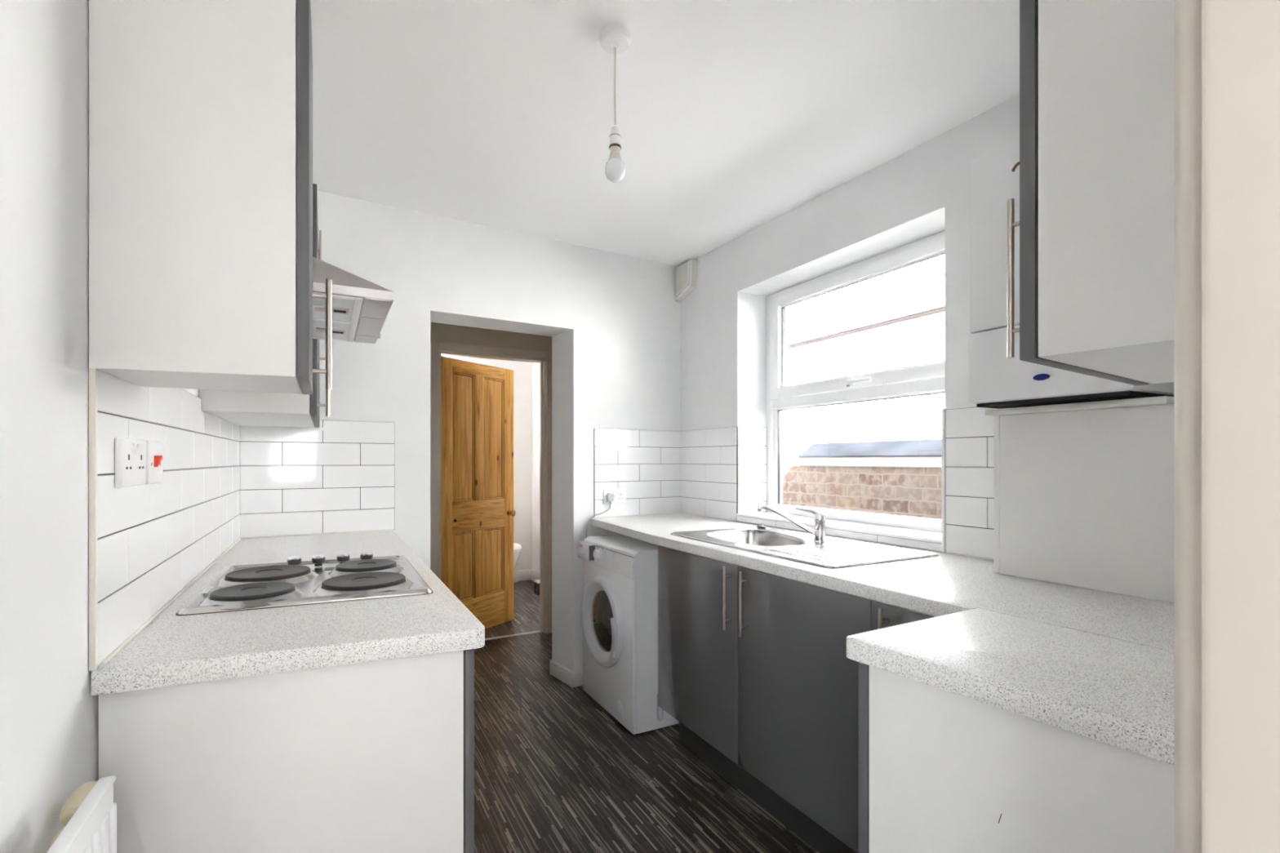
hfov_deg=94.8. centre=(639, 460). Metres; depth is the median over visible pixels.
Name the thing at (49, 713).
wall
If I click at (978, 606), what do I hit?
trim
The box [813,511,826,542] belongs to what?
tap
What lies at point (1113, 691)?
countertop
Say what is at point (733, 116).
ceiling
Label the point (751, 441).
tile backsplash
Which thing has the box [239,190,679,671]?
wall
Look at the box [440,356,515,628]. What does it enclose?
door
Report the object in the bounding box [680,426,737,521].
tile backsplash
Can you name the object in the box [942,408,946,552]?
trim
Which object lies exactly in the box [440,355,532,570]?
wall
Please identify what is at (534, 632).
trim
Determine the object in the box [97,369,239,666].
tile backsplash
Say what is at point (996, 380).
boiler
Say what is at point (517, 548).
toilet
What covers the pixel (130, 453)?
double socket
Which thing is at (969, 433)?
tile backsplash
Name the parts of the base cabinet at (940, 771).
door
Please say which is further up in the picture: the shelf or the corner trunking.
the corner trunking
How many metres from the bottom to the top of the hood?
0.658 m
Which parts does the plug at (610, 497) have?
cord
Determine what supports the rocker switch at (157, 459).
attached to the switch at (154, 450)
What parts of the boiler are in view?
casing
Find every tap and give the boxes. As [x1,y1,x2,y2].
[757,505,826,542]
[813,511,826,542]
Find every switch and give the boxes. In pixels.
[131,443,136,453]
[136,444,141,453]
[145,440,163,484]
[154,455,163,466]
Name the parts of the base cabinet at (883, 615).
handle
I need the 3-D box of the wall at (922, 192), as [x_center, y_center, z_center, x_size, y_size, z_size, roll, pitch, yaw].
[0.465,-0.010,3.591,0.340,2.760,6.500,0,0,-28]
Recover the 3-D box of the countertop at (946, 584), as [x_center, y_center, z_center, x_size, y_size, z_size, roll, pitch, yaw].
[0.622,0.350,2.240,0.682,0.040,2.876,0,0,-28]
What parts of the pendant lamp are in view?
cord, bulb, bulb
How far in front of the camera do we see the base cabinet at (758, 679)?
1.98 m
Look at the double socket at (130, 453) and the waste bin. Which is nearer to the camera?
the double socket at (130, 453)
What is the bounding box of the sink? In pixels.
[670,526,938,568]
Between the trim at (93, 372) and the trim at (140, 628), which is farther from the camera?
the trim at (140, 628)
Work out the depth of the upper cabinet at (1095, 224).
0.77 m
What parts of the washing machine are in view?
detergent drawer, door glass, door handle, control panel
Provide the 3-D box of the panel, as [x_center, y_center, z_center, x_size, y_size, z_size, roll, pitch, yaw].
[1.312,0.100,1.442,0.232,0.458,0.750,0,0,-28]
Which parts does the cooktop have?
control knob, control knob, control knob, control knob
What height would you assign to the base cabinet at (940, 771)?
0.897 m
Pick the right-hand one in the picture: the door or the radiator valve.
the door
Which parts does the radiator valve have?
knob, knob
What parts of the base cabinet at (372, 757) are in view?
door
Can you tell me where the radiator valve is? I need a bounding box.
[48,781,97,848]
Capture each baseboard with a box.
[518,568,532,581]
[530,569,539,582]
[549,659,582,687]
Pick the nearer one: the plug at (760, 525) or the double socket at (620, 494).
the plug at (760, 525)
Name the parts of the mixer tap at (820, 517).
spout, lever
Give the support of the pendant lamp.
hanging from the ceiling
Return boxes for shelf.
[984,395,1173,416]
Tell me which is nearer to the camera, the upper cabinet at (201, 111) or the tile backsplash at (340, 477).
the upper cabinet at (201, 111)
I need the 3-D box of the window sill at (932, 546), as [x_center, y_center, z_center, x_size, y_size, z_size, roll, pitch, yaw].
[0.805,0.315,2.633,0.007,0.031,1.202,0,0,-28]
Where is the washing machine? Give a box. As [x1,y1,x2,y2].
[577,534,679,734]
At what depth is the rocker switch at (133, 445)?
1.06 m
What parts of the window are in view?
sill, opening sash, handle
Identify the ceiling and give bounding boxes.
[310,0,1019,266]
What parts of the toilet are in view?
seat lid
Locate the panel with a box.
[994,404,1173,603]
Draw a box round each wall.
[0,0,198,852]
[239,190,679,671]
[430,322,551,352]
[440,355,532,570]
[532,94,1019,573]
[782,439,942,519]
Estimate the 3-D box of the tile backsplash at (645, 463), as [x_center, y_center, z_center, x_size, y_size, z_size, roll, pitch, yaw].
[-0.006,0.075,3.517,0.600,0.510,0.007,0,0,-32]
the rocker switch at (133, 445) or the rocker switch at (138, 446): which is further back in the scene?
the rocker switch at (138, 446)
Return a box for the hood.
[312,257,393,343]
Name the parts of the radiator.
panel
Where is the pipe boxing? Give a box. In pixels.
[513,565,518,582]
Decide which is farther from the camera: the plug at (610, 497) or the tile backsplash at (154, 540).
the plug at (610, 497)
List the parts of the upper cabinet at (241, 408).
door, handle, handle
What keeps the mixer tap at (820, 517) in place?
on the sink
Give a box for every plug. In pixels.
[586,492,614,537]
[756,524,766,528]
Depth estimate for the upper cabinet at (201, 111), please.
0.96 m
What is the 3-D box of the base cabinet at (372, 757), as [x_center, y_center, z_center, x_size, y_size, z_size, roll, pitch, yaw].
[-0.990,0.820,1.827,0.620,0.898,1.775,0,0,-28]
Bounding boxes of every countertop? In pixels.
[90,529,484,695]
[591,513,1173,652]
[846,608,1173,765]
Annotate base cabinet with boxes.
[98,648,474,852]
[657,545,871,852]
[858,662,1173,852]
[871,600,933,631]
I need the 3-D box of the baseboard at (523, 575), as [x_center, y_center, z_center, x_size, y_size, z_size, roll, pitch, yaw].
[-1.908,1.214,5.839,1.729,0.108,0.019,0,0,-28]
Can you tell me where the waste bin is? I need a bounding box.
[533,579,539,595]
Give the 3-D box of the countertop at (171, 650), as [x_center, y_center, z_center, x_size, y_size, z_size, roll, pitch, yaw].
[-1.002,0.350,1.829,0.605,0.040,1.840,0,0,-28]
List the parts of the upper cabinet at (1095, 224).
handle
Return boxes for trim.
[88,368,97,671]
[99,528,393,666]
[430,341,551,633]
[484,631,541,639]
[594,512,994,560]
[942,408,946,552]
[977,606,1173,651]
[1173,0,1279,852]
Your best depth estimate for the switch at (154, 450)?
1.19 m
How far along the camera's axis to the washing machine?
2.78 m
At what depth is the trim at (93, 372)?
0.92 m
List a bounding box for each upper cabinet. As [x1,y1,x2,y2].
[88,0,332,394]
[198,183,329,430]
[1007,0,1173,385]
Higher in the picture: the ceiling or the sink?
the ceiling
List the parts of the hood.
filter frame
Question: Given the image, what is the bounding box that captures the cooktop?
[175,551,433,615]
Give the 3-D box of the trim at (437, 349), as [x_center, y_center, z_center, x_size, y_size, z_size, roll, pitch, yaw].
[-1.044,0.239,4.171,0.888,2.060,0.128,0,0,-28]
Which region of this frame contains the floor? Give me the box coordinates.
[474,579,818,852]
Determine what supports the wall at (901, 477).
on the ground
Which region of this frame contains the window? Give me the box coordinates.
[736,230,945,543]
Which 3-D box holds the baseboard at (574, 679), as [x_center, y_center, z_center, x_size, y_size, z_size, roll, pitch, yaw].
[-0.417,1.227,3.371,0.316,0.084,0.134,0,0,26]
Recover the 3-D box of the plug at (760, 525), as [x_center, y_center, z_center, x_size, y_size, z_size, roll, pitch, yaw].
[0.589,0.316,2.823,0.059,0.014,0.042,0,0,40]
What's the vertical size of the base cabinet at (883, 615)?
0.728 m
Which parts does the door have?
panel, panel, rail, panel, panel, knob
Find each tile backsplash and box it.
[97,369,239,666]
[240,419,394,537]
[594,428,679,516]
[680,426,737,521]
[737,426,766,513]
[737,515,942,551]
[945,407,995,558]
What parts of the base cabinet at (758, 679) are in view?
door, handle, handle, door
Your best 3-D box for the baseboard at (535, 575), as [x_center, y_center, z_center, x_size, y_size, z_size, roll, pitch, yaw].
[-0.727,1.214,5.442,0.018,0.108,1.788,0,0,-28]
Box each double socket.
[115,437,146,488]
[603,488,626,503]
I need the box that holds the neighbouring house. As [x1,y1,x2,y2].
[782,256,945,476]
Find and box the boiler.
[968,137,1173,408]
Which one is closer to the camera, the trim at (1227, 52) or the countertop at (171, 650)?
the trim at (1227, 52)
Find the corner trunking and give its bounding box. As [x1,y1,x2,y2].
[675,259,697,302]
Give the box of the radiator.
[46,775,116,852]
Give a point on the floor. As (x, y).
(555, 771)
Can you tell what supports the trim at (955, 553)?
attached to the wall at (922, 192)
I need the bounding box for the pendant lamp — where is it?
[599,24,631,182]
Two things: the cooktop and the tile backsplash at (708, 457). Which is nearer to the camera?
the cooktop
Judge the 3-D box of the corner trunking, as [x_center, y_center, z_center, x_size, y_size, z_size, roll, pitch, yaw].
[0.278,-1.092,3.577,0.048,0.208,0.187,0,0,-28]
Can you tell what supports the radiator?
attached to the wall at (49, 713)
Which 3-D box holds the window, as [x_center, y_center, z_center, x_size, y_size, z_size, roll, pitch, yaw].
[0.920,-0.304,2.694,0.271,1.206,1.202,0,0,-28]
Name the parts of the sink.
bowl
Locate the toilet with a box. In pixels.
[513,542,522,570]
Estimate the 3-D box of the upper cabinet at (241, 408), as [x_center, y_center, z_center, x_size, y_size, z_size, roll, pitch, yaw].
[-1.331,-0.497,2.161,0.337,0.734,0.864,0,0,-28]
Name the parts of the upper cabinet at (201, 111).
door, handle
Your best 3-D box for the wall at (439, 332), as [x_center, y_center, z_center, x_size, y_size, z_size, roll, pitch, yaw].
[-0.988,-0.040,4.210,1.980,2.620,0.100,0,0,-28]

